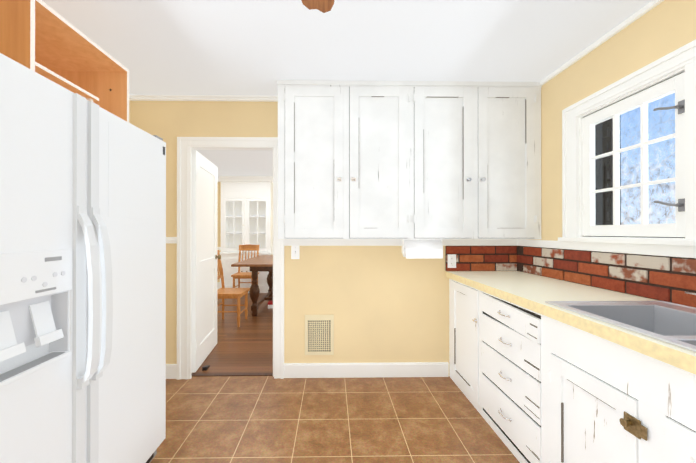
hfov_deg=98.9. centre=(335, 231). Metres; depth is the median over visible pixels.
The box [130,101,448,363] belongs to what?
wall
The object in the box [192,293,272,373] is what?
floor
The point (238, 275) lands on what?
dining chair
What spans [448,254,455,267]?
electrical outlet plate
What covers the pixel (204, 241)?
room door
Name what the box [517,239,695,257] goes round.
trim
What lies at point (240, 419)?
floor
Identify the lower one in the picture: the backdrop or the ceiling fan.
the backdrop
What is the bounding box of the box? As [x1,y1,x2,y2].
[268,301,272,307]
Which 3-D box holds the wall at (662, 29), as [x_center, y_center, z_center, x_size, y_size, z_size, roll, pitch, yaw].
[1.695,0.046,0.489,0.150,2.410,4.220,0,0,-1]
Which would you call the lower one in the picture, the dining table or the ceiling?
the dining table
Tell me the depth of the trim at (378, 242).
2.56 m
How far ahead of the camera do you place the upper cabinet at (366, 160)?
2.28 m
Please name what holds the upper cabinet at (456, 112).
attached to the wall at (385, 303)
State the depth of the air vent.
2.56 m
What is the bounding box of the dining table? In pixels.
[231,255,272,315]
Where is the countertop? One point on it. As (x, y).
(523, 289)
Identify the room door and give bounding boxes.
[192,150,220,372]
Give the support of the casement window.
in the wall at (662, 29)
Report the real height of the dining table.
0.800 m
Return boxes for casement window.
[558,39,695,245]
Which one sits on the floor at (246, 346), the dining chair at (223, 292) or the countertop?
the dining chair at (223, 292)
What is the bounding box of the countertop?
[445,271,695,374]
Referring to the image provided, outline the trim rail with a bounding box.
[217,179,264,289]
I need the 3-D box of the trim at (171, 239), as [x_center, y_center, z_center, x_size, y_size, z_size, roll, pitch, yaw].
[-1.556,0.074,2.538,0.409,0.055,0.027,0,0,-1]
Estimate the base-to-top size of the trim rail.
2.410 m
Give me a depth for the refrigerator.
1.07 m
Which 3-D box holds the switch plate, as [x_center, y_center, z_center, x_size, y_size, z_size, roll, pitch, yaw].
[-0.348,0.180,2.559,0.070,0.114,0.018,0,0,-1]
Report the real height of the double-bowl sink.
0.200 m
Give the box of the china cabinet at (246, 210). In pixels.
[219,176,272,292]
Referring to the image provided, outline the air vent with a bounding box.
[305,315,333,354]
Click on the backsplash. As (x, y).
(667, 279)
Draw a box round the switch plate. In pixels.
[291,246,298,258]
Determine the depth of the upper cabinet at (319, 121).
2.27 m
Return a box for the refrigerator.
[0,53,165,462]
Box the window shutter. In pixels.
[602,118,620,224]
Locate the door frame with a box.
[177,137,283,379]
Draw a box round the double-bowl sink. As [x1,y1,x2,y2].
[545,301,695,351]
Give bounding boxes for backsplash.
[446,246,695,307]
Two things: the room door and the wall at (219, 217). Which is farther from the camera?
the wall at (219, 217)
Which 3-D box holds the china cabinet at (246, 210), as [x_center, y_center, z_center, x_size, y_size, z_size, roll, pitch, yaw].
[-1.870,0.063,6.303,1.090,2.408,0.440,0,0,-1]
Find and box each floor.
[150,376,519,462]
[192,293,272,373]
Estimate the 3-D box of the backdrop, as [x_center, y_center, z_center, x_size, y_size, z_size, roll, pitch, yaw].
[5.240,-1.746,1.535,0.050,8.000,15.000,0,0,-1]
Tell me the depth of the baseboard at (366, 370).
2.56 m
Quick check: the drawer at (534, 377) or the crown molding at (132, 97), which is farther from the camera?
the crown molding at (132, 97)
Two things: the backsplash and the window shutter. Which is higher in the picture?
the window shutter
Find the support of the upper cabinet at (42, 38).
attached to the wall
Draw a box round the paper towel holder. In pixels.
[401,239,442,258]
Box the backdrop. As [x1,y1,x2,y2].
[620,93,674,224]
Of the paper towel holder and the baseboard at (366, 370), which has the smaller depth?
the paper towel holder
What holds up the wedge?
on the floor at (246, 346)
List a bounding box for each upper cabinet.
[0,0,128,121]
[277,80,360,239]
[361,81,424,239]
[425,81,488,238]
[489,82,541,238]
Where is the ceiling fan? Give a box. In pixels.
[301,0,333,12]
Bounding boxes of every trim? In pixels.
[166,237,176,242]
[192,373,272,375]
[284,239,516,245]
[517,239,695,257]
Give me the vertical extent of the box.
0.096 m
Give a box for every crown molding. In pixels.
[130,95,277,101]
[540,0,663,84]
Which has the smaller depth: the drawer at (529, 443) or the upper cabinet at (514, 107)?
the drawer at (529, 443)
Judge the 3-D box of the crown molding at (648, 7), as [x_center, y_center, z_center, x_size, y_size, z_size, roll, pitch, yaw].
[1.610,-1.144,0.336,0.025,0.030,3.910,0,0,-1]
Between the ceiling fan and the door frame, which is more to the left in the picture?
the door frame
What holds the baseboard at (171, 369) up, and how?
attached to the wall at (385, 303)
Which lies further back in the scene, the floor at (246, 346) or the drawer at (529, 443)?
the floor at (246, 346)
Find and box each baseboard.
[166,364,176,378]
[284,362,448,377]
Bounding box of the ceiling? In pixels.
[42,0,652,178]
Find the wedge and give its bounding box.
[202,365,209,370]
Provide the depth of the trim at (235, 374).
2.60 m
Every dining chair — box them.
[217,250,249,326]
[231,244,258,287]
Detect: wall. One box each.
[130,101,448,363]
[217,182,220,281]
[524,0,695,300]

